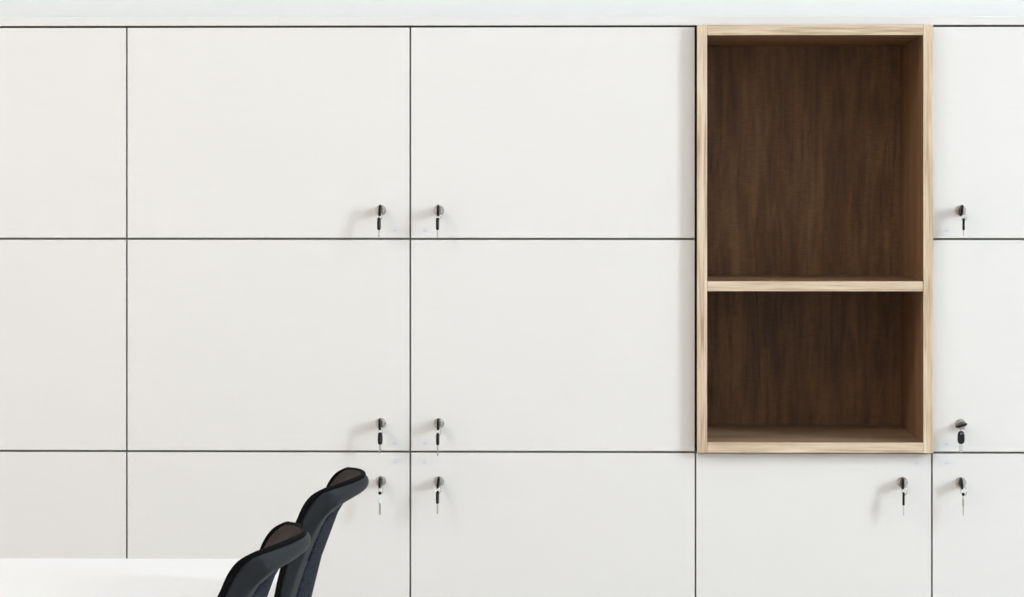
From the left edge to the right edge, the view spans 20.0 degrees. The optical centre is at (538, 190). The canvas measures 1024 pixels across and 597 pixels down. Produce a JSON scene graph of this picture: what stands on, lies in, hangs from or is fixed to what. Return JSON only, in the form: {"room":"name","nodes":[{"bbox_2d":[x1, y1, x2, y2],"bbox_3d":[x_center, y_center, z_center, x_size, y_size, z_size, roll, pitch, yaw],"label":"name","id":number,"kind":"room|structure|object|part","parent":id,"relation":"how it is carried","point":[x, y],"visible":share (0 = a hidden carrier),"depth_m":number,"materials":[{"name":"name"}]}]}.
{"room":"office","nodes":[
{"label":"office","id":0,"kind":"room"},
{"bbox_2d":[0,0,1023,17],"bbox_3d":[0.217,-0.550,5.732,8.900,3.700,0.150,0,0,1],"label":"wall","id":1,"kind":"structure","parent":0,"point":[8,8],"depth_m":5.66,"materials":[{"name":"paint"}]},
{"bbox_3d":[0.125,1.350,1.228,8.900,0.100,9.160,0,0,1],"label":"floor","id":2,"kind":"structure","parent":0,"visible":0},
{"bbox_2d":[0,28,128,557],"bbox_3d":[-0.992,0.503,5.415,0.510,1.594,0.412,0,0,1],"label":"cabinet","id":3,"kind":"object","parent":2,"relation":"on","point":[64,238],"visible":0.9,"depth_m":5.22,"materials":[{"name":"laminate"}]},
{"bbox_3d":[-0.996,-0.105,5.231,0.508,0.378,0.018,0,0,1],"label":"door","id":4,"kind":"part","parent":3,"relation":"part of","materials":[{"name":"white laminate"}]},
{"bbox_3d":[-0.996,0.277,5.231,0.508,0.378,0.018,0,0,1],"label":"door","id":5,"kind":"part","parent":3,"relation":"part of","materials":[{"name":"white laminate"}]},
{"bbox_3d":[-0.996,0.659,5.231,0.508,0.378,0.018,0,0,1],"label":"door","id":6,"kind":"part","parent":3,"relation":"part of","materials":[{"name":"white laminate"}]},
{"bbox_2d":[0,558,279,596],"bbox_3d":[-0.776,0.929,3.513,0.805,0.742,1.792,0,0,1],"label":"desk","id":7,"kind":"object","parent":2,"relation":"on","point":[19,577],"visible":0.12,"depth_m":4.18,"materials":[{"name":"laminate"}]},
{"bbox_2d":[217,521,310,596],"bbox_3d":[-0.582,0.841,3.298,0.651,0.917,0.534,0,0,2],"label":"office chair","id":8,"kind":"object","parent":2,"relation":"on","point":[253,575],"visible":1,"depth_m":3.14,"materials":[{"name":"black plastic"}]},
{"bbox_2d":[128,28,410,596],"bbox_3d":[-0.482,0.503,5.405,0.510,1.594,0.412,0,0,1],"label":"cabinet","id":9,"kind":"object","parent":2,"relation":"on","point":[269,313],"visible":0.98,"depth_m":5.21,"materials":[{"name":"laminate"}]},
{"bbox_3d":[-0.485,-0.105,5.220,0.508,0.378,0.018,0,0,1],"label":"door","id":10,"kind":"part","parent":9,"relation":"part of","materials":[{"name":"white laminate"}]},
{"bbox_3d":[-0.485,0.277,5.220,0.508,0.378,0.018,0,0,1],"label":"door","id":11,"kind":"part","parent":9,"relation":"part of","materials":[{"name":"white laminate"}]},
{"bbox_3d":[-0.485,0.659,5.220,0.508,0.378,0.018,0,0,1],"label":"door","id":12,"kind":"part","parent":9,"relation":"part of","materials":[{"name":"white laminate"}]},
{"bbox_2d":[377,205,381,236],"bbox_3d":[-0.283,0.053,5.180,0.010,0.058,0.030,0,0,1],"label":"key","id":13,"kind":"object","parent":9,"relation":"attached to","point":[380,206],"visible":1,"depth_m":5.17,"materials":[{"name":"black plastic"}]},
{"bbox_2d":[378,477,382,514],"bbox_3d":[-0.283,0.544,5.179,0.008,0.067,0.032,0,0,-9],"label":"key","id":14,"kind":"object","parent":9,"relation":"attached to","point":[380,478],"visible":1,"depth_m":5.17,"materials":[{"name":"silver metal"}]},
{"bbox_2d":[378,418,382,452],"bbox_3d":[-0.282,0.437,5.180,0.010,0.062,0.030,0,0,1],"label":"key","id":15,"kind":"object","parent":9,"relation":"attached to","point":[380,437],"visible":1,"depth_m":5.17,"materials":[{"name":"black plastic"}]},
{"bbox_2d":[274,467,368,596],"bbox_3d":[-0.555,0.841,3.969,0.651,0.917,0.534,0,0,2],"label":"office chair","id":16,"kind":"object","parent":2,"relation":"on","point":[297,578],"visible":0.98,"depth_m":3.81,"materials":[{"name":"black plastic"}]},
{"bbox_2d":[411,27,694,596],"bbox_3d":[0.029,0.503,5.394,0.511,1.594,0.412,0,0,1],"label":"cabinet","id":17,"kind":"object","parent":2,"relation":"on","point":[553,297],"visible":1,"depth_m":5.20,"materials":[{"name":"laminate"}]},
{"bbox_2d":[436,477,440,513],"bbox_3d":[-0.178,0.543,5.178,0.009,0.065,0.030,0,0,1],"label":"key","id":18,"kind":"object","parent":17,"relation":"attached to","point":[438,478],"visible":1,"depth_m":5.17,"materials":[{"name":"black plastic"}]},
{"bbox_2d":[436,205,440,237],"bbox_3d":[-0.178,0.054,5.178,0.009,0.060,0.030,0,0,1],"label":"key","id":19,"kind":"object","parent":17,"relation":"attached to","point":[438,206],"visible":1,"depth_m":5.17,"materials":[{"name":"black plastic"}]},
{"bbox_2d":[436,418,440,455],"bbox_3d":[-0.178,0.440,5.178,0.010,0.066,0.031,0,0,1],"label":"key","id":20,"kind":"object","parent":17,"relation":"attached to","point":[438,419],"visible":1,"depth_m":5.17,"materials":[{"name":"black plastic"}]},
{"bbox_3d":[0.026,-0.105,5.210,0.509,0.378,0.018,0,0,1],"label":"door","id":21,"kind":"part","parent":17,"relation":"part of","materials":[{"name":"white laminate"}]},
{"bbox_3d":[0.026,0.277,5.210,0.509,0.378,0.018,0,0,1],"label":"door","id":22,"kind":"part","parent":17,"relation":"part of","materials":[{"name":"white laminate"}]},
{"bbox_3d":[0.026,0.659,5.210,0.509,0.378,0.018,0,0,1],"label":"door","id":23,"kind":"part","parent":17,"relation":"part of","materials":[{"name":"white laminate"}]},
{"bbox_2d":[695,448,930,596],"bbox_3d":[0.496,0.884,5.385,0.422,0.831,0.412,0,0,1],"label":"base cabinet","id":24,"kind":"object","parent":2,"relation":"on","point":[767,524],"visible":0.98,"depth_m":5.19,"materials":[{"name":"laminate"}]},
{"bbox_2d":[695,25,932,452],"bbox_3d":[0.497,0.086,5.371,0.420,0.763,0.405,0,0,1],"label":"open shelf unit","id":25,"kind":"object","parent":24,"relation":"on","point":[814,143],"visible":0.95,"depth_m":5.56,"materials":[{"name":"brown wood"}]},
{"bbox_3d":[0.296,0.086,5.372,0.018,0.763,0.397,0,0,1],"label":"panel","id":26,"kind":"part","parent":25,"relation":"part of","materials":[{"name":"brown wood"}]},
{"bbox_3d":[0.497,-0.287,5.368,0.384,0.018,0.397,0,0,1],"label":"panel","id":27,"kind":"part","parent":25,"relation":"part of","materials":[{"name":"brown wood"}]},
{"bbox_3d":[0.497,0.170,5.367,0.384,0.018,0.394,0,0,1],"label":"shelf","id":28,"kind":"part","parent":25,"relation":"part of","materials":[{"name":"brown wood"}]},
{"bbox_3d":[0.497,0.458,5.368,0.384,0.019,0.397,0,0,1],"label":"panel","id":29,"kind":"part","parent":25,"relation":"part of","materials":[{"name":"beige wood"}]},
{"bbox_3d":[0.698,0.086,5.363,0.018,0.763,0.397,0,0,1],"label":"panel","id":30,"kind":"part","parent":25,"relation":"part of","materials":[{"name":"brown wood"}]},
{"bbox_2d":[901,478,906,514],"bbox_3d":[0.648,0.543,5.160,0.008,0.066,0.032,0,0,-9],"label":"key","id":31,"kind":"object","parent":24,"relation":"attached to","point":[902,479],"visible":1,"depth_m":5.15,"materials":[{"name":"black plastic"}]},
{"bbox_2d":[931,27,1023,596],"bbox_3d":[0.963,0.503,5.375,0.511,1.594,0.412,0,0,1],"label":"cabinet","id":32,"kind":"object","parent":2,"relation":"on","point":[978,72],"visible":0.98,"depth_m":5.18,"materials":[{"name":"laminate"}]},
{"bbox_2d":[955,423,966,452],"bbox_3d":[0.752,0.439,5.160,0.021,0.052,0.029,0,0,1],"label":"key","id":33,"kind":"object","parent":32,"relation":"attached to","point":[961,437],"visible":1,"depth_m":5.15,"materials":[{"name":"black plastic"}]},
{"bbox_2d":[959,205,966,235],"bbox_3d":[0.753,0.052,5.158,0.009,0.055,0.032,0,0,-9],"label":"key","id":34,"kind":"object","parent":32,"relation":"attached to","point":[961,212],"visible":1,"depth_m":5.15,"materials":[{"name":"black plastic"}]},
{"bbox_2d":[959,478,966,515],"bbox_3d":[0.753,0.543,5.158,0.009,0.066,0.032,0,0,-11],"label":"key","id":35,"kind":"object","parent":32,"relation":"attached to","point":[960,479],"visible":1,"depth_m":5.15,"materials":[{"name":"silver plastic"}]},
{"bbox_3d":[0.959,0.659,5.190,0.508,0.378,0.018,0,0,1],"label":"door","id":36,"kind":"part","parent":32,"relation":"part of","materials":[{"name":"white laminate"}]},
{"bbox_3d":[0.959,-0.105,5.190,0.508,0.378,0.018,0,0,1],"label":"door","id":37,"kind":"part","parent":32,"relation":"part of","materials":[{"name":"white laminate"}]},
{"bbox_3d":[0.959,0.277,5.190,0.508,0.378,0.018,0,0,1],"label":"door","id":38,"kind":"part","parent":32,"relation":"part of","materials":[{"name":"white laminate"}]},
{"bbox_3d":[-1.503,0.503,5.426,0.510,1.594,0.412,0,0,1],"label":"cabinet","id":39,"kind":"object","parent":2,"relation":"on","visible":0},
{"bbox_2d":[0,16,1023,27],"bbox_3d":[-0.014,-0.305,5.411,3.489,0.015,0.421,0,0,1],"label":"board","id":40,"kind":"object","parent":39,"relation":"on","point":[936,21],"visible":0.5,"depth_m":5.20,"materials":[{"name":"white laminate"}]}
]}

